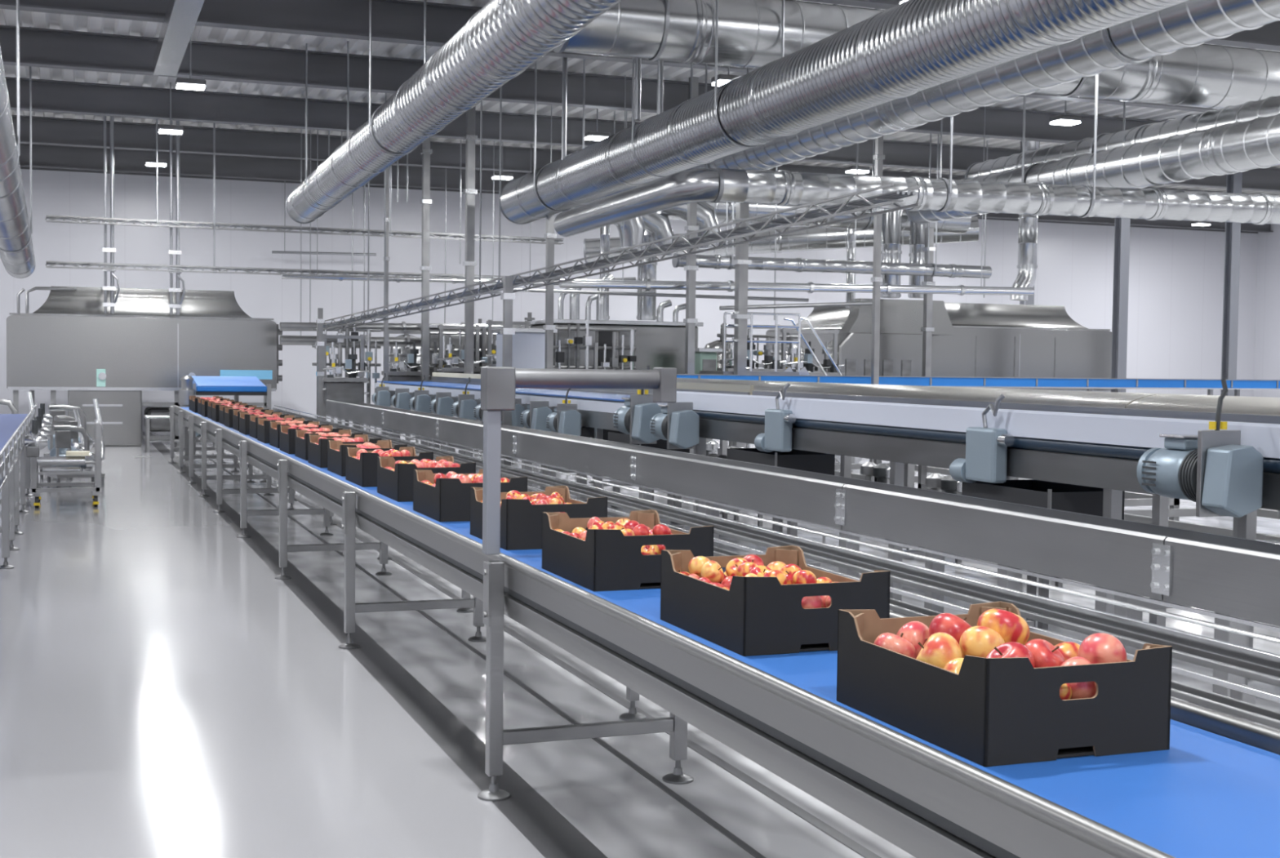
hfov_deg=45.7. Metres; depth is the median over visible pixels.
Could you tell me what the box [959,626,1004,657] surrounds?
apple
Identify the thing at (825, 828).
trim
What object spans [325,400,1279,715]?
conveyor
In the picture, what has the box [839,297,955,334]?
hood
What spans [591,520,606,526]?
apple
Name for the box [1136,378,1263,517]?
motor
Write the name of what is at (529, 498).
apple
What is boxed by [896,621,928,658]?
apple
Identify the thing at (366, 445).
apples
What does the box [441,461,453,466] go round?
apple
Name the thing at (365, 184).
rod
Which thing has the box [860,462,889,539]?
block
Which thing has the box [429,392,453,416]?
motor
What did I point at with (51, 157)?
roof beam
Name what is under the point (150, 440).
shelf
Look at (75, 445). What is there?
metal frame
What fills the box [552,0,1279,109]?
air duct
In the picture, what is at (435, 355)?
machine
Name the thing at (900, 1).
lamp
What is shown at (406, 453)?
apple
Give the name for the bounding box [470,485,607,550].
carton
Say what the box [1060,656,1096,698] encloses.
apple
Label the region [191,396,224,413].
carton
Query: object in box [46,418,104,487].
metal frame
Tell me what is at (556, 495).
apple
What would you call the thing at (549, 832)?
trim
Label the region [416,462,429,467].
apple
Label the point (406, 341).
pipe
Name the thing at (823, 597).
apple
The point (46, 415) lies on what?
motor
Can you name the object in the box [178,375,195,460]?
motor
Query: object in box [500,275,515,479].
support post
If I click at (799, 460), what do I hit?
bin
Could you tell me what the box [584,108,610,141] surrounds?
lamp
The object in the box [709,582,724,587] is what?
apple
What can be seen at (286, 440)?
carton
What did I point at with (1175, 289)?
wall
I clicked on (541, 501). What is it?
apple
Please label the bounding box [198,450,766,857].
trim
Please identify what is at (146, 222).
cable tray
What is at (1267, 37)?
roof beam
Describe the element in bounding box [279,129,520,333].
pipe
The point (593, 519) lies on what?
apple
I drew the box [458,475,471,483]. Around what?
apple
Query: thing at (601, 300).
pipes
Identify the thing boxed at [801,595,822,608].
apple
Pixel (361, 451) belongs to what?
apple
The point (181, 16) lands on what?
channel
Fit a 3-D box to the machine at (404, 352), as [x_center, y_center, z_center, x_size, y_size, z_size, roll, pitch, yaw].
[-4.644,-0.888,30.180,0.700,2.409,0.700,2,3,24]
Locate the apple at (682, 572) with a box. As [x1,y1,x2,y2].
[679,569,689,575]
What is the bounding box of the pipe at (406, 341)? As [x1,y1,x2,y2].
[279,128,421,348]
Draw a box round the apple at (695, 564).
[688,555,710,577]
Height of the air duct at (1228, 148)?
2.608 m
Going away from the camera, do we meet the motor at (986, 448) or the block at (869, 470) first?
the motor at (986, 448)
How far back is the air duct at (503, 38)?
13.37 m
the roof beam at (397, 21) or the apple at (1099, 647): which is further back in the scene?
the roof beam at (397, 21)
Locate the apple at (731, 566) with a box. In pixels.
[725,557,747,576]
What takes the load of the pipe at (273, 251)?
hanging from the ceiling
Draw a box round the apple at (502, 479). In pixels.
[500,477,509,482]
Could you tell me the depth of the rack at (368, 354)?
28.32 m
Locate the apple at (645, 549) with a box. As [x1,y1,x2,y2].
[640,544,658,555]
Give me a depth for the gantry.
5.79 m
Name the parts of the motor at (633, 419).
mounting plate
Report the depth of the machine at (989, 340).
30.78 m
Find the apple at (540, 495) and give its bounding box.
[535,493,546,498]
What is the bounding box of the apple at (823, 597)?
[820,595,828,608]
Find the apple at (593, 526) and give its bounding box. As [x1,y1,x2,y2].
[588,524,604,528]
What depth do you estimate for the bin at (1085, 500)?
8.46 m
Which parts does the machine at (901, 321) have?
door, door, door, door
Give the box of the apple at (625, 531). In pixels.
[621,528,635,535]
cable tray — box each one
[44,119,563,244]
[44,123,561,280]
[323,86,920,331]
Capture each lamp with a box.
[145,122,167,167]
[157,82,183,134]
[175,35,205,90]
[491,142,513,180]
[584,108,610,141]
[711,66,740,86]
[844,142,870,173]
[898,0,907,4]
[1048,100,1081,125]
[1191,221,1210,226]
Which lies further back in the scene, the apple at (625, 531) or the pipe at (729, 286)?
the pipe at (729, 286)
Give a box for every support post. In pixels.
[315,307,324,424]
[382,168,390,435]
[419,137,431,451]
[458,106,477,462]
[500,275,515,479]
[539,214,556,471]
[683,76,698,453]
[730,202,751,448]
[869,135,884,462]
[920,227,935,376]
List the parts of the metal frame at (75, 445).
motor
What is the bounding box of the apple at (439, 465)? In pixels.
[435,462,444,467]
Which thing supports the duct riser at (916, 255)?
on the machine at (901, 321)
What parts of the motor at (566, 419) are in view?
mounting plate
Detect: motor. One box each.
[24,419,47,457]
[30,416,49,440]
[34,403,52,424]
[38,408,51,431]
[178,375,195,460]
[371,373,391,406]
[390,388,410,409]
[408,375,431,413]
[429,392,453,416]
[451,377,477,420]
[473,398,484,421]
[501,398,524,426]
[520,400,552,431]
[546,388,582,435]
[613,365,662,444]
[649,402,699,448]
[754,382,796,452]
[949,394,1014,483]
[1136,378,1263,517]
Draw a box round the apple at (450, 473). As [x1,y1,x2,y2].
[445,471,457,478]
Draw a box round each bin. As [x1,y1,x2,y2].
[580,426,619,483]
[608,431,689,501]
[726,448,835,546]
[961,479,1124,630]
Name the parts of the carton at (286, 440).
corner post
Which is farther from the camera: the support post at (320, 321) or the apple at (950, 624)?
the support post at (320, 321)
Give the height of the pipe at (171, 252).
3.778 m
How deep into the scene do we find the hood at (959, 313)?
31.13 m
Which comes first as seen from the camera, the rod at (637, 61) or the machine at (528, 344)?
the rod at (637, 61)
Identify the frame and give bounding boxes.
[39,408,84,479]
[44,398,102,457]
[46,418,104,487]
[174,406,214,447]
[834,459,951,483]
[917,465,1179,520]
[1124,507,1279,540]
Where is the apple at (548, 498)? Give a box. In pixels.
[542,495,554,503]
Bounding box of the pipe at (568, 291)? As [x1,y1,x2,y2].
[512,105,808,302]
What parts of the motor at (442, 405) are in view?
mounting plate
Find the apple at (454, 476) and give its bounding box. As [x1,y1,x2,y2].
[449,474,457,478]
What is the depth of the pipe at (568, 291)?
26.69 m
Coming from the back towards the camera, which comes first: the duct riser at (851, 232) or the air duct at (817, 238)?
the air duct at (817, 238)
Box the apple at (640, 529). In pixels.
[631,524,648,535]
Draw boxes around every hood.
[32,286,252,318]
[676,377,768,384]
[745,380,1167,408]
[792,302,1088,328]
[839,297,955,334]
[1126,394,1279,415]
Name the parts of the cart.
frame, plate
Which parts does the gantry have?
post, bearing plate, bearing plate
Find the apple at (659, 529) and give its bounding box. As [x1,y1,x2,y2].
[652,524,671,534]
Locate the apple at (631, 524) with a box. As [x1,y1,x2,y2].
[623,520,639,529]
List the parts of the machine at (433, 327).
door, door, door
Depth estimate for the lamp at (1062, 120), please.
23.65 m
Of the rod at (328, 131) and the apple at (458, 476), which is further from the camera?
the rod at (328, 131)
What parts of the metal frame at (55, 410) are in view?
motor, frame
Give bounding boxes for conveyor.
[0,404,37,619]
[168,404,1279,857]
[191,376,271,459]
[259,404,1279,728]
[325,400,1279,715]
[374,372,754,523]
[547,377,1279,626]
[657,391,1279,679]
[676,373,1279,463]
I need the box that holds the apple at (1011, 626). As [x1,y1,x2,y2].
[977,606,1030,644]
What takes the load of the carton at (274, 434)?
on the conveyor at (1215, 793)
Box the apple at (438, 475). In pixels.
[433,472,446,484]
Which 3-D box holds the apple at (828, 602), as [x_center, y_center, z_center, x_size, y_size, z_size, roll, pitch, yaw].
[0.548,0.480,4.189,0.072,0.066,0.072,1,2,6]
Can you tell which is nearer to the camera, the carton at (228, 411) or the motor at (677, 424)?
the motor at (677, 424)
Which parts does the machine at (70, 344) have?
leg, leg, leg, sight glass, handle, handle, rail, leg, rail, leg, leg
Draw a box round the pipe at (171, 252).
[168,120,185,315]
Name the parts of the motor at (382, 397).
mounting plate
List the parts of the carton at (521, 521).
corner post, corner post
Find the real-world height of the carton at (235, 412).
0.214 m
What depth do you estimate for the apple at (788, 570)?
4.36 m
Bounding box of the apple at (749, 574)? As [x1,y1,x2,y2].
[745,573,757,576]
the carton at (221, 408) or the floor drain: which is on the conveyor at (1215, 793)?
the carton at (221, 408)
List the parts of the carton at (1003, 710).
corner post, corner post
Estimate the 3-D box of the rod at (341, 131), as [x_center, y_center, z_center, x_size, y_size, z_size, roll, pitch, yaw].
[-6.011,-5.412,30.631,0.030,1.273,0.030,0,3,-21]
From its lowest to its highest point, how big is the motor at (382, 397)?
0.598 m
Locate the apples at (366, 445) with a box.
[200,396,380,450]
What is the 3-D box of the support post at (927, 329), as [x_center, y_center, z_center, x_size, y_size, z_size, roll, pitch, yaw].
[5.331,-1.599,28.219,0.240,4.235,0.240,0,3,-21]
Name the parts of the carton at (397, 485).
corner post, corner post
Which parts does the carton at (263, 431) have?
corner post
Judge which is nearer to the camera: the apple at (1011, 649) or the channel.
the apple at (1011, 649)
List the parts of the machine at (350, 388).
post, post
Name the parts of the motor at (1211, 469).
box lid, mounting plate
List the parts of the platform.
railing, handrail, handrail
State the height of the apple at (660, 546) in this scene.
0.069 m
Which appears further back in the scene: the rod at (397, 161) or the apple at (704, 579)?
the rod at (397, 161)
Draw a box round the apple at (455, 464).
[449,462,459,466]
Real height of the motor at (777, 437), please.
0.528 m
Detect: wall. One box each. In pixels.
[0,168,1257,431]
[1019,285,1034,305]
[1253,223,1279,397]
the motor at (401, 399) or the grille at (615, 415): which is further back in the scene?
the motor at (401, 399)
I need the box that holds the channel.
[153,0,204,76]
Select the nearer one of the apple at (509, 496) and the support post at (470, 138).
the apple at (509, 496)
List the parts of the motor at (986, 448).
motor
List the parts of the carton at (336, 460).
corner post, corner post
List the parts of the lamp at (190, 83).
rod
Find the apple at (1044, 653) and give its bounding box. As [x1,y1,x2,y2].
[1024,638,1065,667]
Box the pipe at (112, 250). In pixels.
[102,115,119,313]
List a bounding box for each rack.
[311,323,381,440]
[553,320,636,369]
[716,328,804,448]
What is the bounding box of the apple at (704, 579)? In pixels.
[697,577,711,582]
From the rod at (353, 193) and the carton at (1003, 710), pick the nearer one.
the carton at (1003, 710)
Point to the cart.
(73, 457)
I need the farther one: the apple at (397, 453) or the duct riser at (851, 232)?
the duct riser at (851, 232)
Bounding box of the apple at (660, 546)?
[656,544,664,554]
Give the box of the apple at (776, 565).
[767,560,786,570]
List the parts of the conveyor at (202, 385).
leg, under frame, leg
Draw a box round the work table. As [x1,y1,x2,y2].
[143,414,184,452]
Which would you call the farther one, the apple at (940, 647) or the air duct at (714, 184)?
the air duct at (714, 184)
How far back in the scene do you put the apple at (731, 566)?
4.49 m
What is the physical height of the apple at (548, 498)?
0.070 m
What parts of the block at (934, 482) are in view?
frame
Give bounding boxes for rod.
[328,130,329,156]
[341,131,342,144]
[351,192,353,354]
[363,184,365,376]
[396,160,398,201]
[406,154,408,201]
[444,168,446,323]
[459,140,461,264]
[561,57,567,159]
[634,57,641,120]
[657,60,663,114]
[773,253,776,319]
[939,119,942,177]
[982,140,987,297]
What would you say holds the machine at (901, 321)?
on the floor at (619, 810)
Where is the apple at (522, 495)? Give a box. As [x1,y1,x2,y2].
[517,493,529,498]
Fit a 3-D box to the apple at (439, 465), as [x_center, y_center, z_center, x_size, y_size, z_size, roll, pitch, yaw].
[-1.122,0.227,8.568,0.069,0.071,0.069,3,3,44]
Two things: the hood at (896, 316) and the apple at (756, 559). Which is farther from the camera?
the hood at (896, 316)
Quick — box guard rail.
[0,391,34,447]
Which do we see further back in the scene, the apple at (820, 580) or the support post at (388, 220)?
the support post at (388, 220)
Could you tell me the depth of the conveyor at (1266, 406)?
10.42 m
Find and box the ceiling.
[0,0,1279,195]
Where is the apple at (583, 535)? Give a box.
[579,530,586,537]
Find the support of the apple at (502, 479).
in the carton at (449, 500)
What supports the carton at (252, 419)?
on the conveyor at (1215, 793)
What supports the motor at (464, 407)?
attached to the conveyor at (597, 407)
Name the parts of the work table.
leg, leg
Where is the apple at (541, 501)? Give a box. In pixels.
[534,498,548,504]
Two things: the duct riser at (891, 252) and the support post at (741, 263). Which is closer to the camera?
the support post at (741, 263)
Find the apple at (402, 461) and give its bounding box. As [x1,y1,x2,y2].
[399,460,407,463]
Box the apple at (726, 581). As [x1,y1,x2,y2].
[720,575,732,587]
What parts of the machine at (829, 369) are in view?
post, post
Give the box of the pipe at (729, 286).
[558,75,1034,295]
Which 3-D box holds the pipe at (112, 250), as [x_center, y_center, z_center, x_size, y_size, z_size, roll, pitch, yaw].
[-9.713,-4.010,27.910,0.299,3.778,0.120,0,3,-21]
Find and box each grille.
[613,413,617,427]
[650,419,654,433]
[1141,460,1155,486]
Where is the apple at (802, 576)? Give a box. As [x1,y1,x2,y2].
[791,569,817,584]
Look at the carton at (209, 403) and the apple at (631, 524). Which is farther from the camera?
the carton at (209, 403)
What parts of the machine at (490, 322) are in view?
post, post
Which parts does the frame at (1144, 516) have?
rail, rail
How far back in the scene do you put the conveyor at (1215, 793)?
3.49 m
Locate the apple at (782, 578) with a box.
[763,569,787,584]
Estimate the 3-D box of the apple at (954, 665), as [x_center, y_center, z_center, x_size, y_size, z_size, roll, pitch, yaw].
[0.668,0.518,3.158,0.084,0.082,0.081,-1,3,-37]
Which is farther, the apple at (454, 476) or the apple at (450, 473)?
the apple at (450, 473)
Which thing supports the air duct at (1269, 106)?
hanging from the ceiling
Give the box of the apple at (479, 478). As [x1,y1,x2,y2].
[474,475,483,482]
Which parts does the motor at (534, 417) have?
mounting plate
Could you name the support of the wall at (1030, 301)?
on the floor at (619, 810)
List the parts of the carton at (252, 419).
corner post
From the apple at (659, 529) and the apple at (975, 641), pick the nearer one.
the apple at (975, 641)
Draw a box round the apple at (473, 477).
[471,473,480,482]
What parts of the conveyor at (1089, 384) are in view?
leg, rail, panel, rail, leg, leg, leg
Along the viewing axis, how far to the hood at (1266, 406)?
8.91 m
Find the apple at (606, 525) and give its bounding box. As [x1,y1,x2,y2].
[601,520,614,528]
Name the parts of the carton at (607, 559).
corner post, corner post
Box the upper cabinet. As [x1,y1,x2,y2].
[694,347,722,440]
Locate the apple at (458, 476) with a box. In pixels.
[455,474,464,478]
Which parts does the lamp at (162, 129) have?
rod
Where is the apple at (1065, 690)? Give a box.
[1059,683,1071,699]
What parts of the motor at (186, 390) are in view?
stand leg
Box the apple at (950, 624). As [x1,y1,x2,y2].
[928,613,971,644]
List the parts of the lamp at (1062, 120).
rod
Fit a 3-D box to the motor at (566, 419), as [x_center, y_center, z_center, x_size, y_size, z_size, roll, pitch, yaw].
[-0.785,-0.194,15.958,0.278,0.598,0.586,0,3,-21]
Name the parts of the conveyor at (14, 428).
leg, leg, rail, rail, leg, guide rail, leg, leg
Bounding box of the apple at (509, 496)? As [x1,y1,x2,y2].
[505,495,515,498]
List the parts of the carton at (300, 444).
corner post, corner post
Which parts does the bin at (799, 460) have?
stand leg, stand leg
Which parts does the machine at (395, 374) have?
post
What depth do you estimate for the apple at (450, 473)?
7.87 m
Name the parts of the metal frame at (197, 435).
frame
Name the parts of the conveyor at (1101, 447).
leg, leg, leg, leg, leg, leg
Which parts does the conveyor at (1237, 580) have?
panel, leg, joint plate, leg, leg, panel, leg, joint plate, leg, panel, joint plate, leg, panel, leg, joint plate, leg, leg, panel, panel, joint plate, leg, leg, panel, leg, leg, leg, joint plate, panel, leg, leg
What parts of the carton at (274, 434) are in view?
corner post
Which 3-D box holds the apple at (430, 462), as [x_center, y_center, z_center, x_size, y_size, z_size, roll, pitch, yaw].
[-1.193,0.215,8.762,0.073,0.072,0.068,2,3,29]
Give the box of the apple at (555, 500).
[548,497,562,504]
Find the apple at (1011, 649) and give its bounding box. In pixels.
[985,641,1034,667]
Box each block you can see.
[692,439,719,455]
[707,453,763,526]
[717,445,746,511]
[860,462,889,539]
[918,473,962,563]
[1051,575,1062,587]
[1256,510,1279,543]
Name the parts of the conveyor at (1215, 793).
leg, leg, leg, leg, leg, leg, leg, leg, leg, leg, leg, leg, leg, leg, leg, leg, leg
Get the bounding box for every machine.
[6,286,282,446]
[322,333,368,429]
[381,328,430,435]
[389,333,421,443]
[417,324,502,446]
[429,327,497,450]
[434,324,484,452]
[482,320,530,428]
[492,328,557,463]
[528,319,703,373]
[765,302,1111,391]
[827,297,955,376]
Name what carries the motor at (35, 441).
attached to the conveyor at (14, 428)
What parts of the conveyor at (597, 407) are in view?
leg, leg, leg, leg, leg, leg, leg, leg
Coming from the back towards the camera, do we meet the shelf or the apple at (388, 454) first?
the shelf
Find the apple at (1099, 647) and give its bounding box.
[1077,632,1127,663]
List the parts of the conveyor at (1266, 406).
leg, leg, leg, leg, leg, leg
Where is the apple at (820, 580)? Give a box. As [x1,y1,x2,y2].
[817,577,832,582]
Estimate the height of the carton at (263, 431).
0.214 m
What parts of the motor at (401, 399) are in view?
mounting plate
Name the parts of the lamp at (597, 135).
rod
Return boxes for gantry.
[480,366,676,555]
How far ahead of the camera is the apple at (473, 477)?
7.71 m
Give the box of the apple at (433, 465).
[430,461,440,467]
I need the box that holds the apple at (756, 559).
[742,554,764,565]
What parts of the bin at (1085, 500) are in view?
stand leg, stand leg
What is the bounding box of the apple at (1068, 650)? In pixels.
[1054,641,1079,660]
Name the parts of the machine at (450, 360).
post, post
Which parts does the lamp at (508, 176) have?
rod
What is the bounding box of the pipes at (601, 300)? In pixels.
[532,273,685,321]
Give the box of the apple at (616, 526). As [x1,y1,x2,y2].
[609,523,626,529]
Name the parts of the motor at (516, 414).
mounting plate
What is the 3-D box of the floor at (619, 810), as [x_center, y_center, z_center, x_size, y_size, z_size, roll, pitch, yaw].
[11.135,0.957,19.717,31.320,0.011,43.000,0,3,-21]
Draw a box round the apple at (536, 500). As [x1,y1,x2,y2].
[529,497,540,504]
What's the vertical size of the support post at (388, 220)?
5.745 m
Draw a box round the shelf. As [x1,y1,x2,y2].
[149,439,178,442]
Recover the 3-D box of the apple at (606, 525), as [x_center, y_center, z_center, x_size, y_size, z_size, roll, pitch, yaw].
[-0.112,0.373,5.545,0.067,0.075,0.074,1,2,5]
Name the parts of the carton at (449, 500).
corner post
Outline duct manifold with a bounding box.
[577,111,720,256]
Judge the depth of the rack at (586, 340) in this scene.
25.82 m
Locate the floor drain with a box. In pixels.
[133,456,151,457]
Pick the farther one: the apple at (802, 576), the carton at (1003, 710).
the apple at (802, 576)
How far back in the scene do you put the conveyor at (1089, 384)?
25.36 m
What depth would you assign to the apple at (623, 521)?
5.64 m
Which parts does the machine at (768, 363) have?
post, post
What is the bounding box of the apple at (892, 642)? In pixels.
[873,632,916,658]
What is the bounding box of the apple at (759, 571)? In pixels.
[749,565,771,576]
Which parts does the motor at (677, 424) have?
mounting plate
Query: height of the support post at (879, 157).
6.271 m
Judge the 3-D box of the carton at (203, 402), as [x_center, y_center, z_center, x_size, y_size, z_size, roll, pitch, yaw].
[-5.737,-0.282,20.749,0.440,0.214,0.610,0,3,-21]
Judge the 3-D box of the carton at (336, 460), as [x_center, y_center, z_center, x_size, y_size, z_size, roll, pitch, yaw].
[-1.895,0.197,10.528,0.440,0.214,0.610,0,3,-21]
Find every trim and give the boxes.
[20,167,1257,233]
[142,431,608,857]
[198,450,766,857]
[210,445,881,857]
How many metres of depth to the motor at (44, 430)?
17.85 m
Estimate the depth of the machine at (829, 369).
27.14 m
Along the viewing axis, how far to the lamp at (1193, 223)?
39.91 m
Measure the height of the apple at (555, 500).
0.067 m
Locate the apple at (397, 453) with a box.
[392,450,404,456]
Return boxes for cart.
[31,422,101,507]
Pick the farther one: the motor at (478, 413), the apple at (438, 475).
the motor at (478, 413)
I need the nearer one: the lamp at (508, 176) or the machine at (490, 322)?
the machine at (490, 322)
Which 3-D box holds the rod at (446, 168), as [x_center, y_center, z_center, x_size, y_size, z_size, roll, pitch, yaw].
[-4.285,-3.927,33.485,0.030,4.465,0.030,0,3,-21]
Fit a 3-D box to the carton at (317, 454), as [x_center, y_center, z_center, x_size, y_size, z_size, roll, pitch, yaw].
[-2.204,0.159,11.319,0.440,0.214,0.610,0,3,-21]
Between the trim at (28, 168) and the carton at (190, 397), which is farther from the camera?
the trim at (28, 168)
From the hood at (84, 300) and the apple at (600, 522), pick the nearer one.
the apple at (600, 522)
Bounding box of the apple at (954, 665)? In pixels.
[943,657,964,673]
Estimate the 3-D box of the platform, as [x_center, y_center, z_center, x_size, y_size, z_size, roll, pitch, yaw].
[2.386,-0.659,25.448,2.608,2.520,1.002,0,3,-21]
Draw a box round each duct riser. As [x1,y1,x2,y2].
[600,225,609,319]
[635,231,657,320]
[844,228,854,308]
[880,208,902,297]
[907,220,928,297]
[1009,140,1039,301]
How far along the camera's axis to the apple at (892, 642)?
3.38 m
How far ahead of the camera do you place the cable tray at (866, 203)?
16.09 m
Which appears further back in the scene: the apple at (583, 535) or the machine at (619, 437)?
the machine at (619, 437)
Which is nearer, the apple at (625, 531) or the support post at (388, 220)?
the apple at (625, 531)
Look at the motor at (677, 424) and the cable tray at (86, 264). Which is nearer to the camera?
the motor at (677, 424)
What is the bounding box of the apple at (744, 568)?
[736,561,757,576]
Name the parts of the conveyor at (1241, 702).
leg, leg, rail, rail, rail, leg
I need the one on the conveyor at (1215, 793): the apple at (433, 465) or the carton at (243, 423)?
the carton at (243, 423)
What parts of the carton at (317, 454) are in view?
corner post, corner post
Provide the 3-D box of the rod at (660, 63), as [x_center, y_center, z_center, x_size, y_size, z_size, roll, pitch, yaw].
[0.241,-4.491,17.518,0.070,1.758,0.070,0,3,-21]
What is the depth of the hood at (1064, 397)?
11.31 m
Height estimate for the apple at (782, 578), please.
0.072 m
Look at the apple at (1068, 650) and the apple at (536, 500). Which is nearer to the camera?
the apple at (1068, 650)
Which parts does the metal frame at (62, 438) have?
motor, frame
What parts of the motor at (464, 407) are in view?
mounting plate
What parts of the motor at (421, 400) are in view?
mounting plate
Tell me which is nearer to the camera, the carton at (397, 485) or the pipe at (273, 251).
the carton at (397, 485)
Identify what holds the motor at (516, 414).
attached to the conveyor at (597, 407)
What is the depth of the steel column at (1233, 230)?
29.84 m
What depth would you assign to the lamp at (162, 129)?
25.76 m
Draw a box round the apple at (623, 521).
[615,518,631,525]
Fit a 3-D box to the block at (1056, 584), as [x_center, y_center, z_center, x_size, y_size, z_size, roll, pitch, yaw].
[3.083,0.821,11.989,0.650,0.720,1.311,0,3,-21]
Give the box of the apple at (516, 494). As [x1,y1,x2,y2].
[506,489,521,498]
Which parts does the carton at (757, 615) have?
corner post, corner post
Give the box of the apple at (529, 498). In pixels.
[523,496,535,501]
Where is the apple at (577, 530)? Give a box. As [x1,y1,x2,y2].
[571,527,586,534]
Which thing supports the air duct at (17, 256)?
hanging from the ceiling
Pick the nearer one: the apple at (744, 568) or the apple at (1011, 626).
the apple at (1011, 626)
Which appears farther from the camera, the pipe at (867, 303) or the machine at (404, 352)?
the machine at (404, 352)
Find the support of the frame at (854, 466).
on the floor at (619, 810)
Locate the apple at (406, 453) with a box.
[400,449,410,456]
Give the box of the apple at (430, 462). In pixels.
[427,460,435,467]
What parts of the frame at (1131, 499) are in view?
leg, rail, rail, rail, leg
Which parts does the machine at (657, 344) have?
door, door, door, door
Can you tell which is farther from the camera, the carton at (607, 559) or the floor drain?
the floor drain
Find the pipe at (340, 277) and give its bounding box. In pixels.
[281,129,559,285]
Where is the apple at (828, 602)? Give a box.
[825,595,831,607]
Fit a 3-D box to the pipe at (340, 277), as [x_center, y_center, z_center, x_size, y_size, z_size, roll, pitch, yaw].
[-4.049,-4.360,28.850,5.398,3.203,0.135,0,3,-21]
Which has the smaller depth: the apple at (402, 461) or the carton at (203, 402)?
the apple at (402, 461)
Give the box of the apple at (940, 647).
[916,631,962,668]
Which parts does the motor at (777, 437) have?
motor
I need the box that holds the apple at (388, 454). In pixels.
[383,452,392,456]
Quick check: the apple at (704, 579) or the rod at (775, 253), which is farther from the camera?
the rod at (775, 253)
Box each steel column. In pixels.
[1110,217,1130,392]
[1220,172,1242,395]
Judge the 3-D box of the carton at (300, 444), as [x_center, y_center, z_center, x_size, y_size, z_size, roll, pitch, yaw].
[-2.483,0.122,12.111,0.440,0.214,0.610,0,3,-21]
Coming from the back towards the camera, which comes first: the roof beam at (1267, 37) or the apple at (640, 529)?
the roof beam at (1267, 37)
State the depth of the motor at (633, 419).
13.59 m
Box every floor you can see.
[0,433,545,857]
[150,431,1279,857]
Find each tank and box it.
[516,312,534,328]
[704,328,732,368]
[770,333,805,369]
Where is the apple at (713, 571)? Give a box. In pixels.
[700,560,724,582]
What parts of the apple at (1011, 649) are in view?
stem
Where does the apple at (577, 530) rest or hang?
on the carton at (607, 559)
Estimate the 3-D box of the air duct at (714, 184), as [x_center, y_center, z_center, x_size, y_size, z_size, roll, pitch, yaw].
[3.476,-3.851,18.466,7.972,2.980,5.174,0,3,-18]
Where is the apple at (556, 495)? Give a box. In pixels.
[551,492,564,503]
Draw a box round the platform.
[699,311,862,463]
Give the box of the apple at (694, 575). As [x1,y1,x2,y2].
[688,573,699,578]
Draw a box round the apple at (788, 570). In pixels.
[780,564,801,584]
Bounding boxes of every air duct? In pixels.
[0,0,35,278]
[285,0,622,223]
[501,0,1190,224]
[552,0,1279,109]
[553,74,1279,236]
[562,111,971,234]
[583,217,978,262]
[607,0,1279,196]
[671,133,991,278]
[905,95,1279,224]
[964,95,1279,178]
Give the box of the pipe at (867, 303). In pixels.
[719,142,872,310]
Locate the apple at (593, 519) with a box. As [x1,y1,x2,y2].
[586,516,599,528]
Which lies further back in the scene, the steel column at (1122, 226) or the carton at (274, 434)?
the steel column at (1122, 226)
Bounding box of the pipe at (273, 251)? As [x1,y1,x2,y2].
[271,181,376,255]
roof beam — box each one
[0,0,1216,112]
[0,25,1164,143]
[5,76,1279,191]
[11,115,1252,194]
[16,143,1273,232]
[799,0,1279,51]
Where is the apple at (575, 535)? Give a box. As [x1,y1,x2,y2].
[568,532,581,538]
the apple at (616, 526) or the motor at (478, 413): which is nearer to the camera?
the apple at (616, 526)
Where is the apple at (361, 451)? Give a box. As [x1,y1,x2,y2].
[355,448,367,456]
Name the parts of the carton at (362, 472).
corner post, corner post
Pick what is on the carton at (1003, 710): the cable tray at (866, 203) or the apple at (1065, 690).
the apple at (1065, 690)
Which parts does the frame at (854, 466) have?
rail, rail, leg, rail, rail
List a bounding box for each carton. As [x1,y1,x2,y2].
[189,395,222,410]
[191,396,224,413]
[197,398,230,414]
[200,400,235,417]
[207,401,242,418]
[211,403,252,422]
[218,405,262,424]
[224,407,269,427]
[232,409,279,431]
[239,412,288,435]
[248,414,302,439]
[257,417,312,443]
[269,421,328,448]
[280,425,342,453]
[294,429,363,460]
[307,434,381,467]
[327,440,407,476]
[345,446,433,487]
[377,455,475,501]
[413,469,527,521]
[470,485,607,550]
[542,509,713,591]
[660,545,890,656]
[836,601,1172,766]

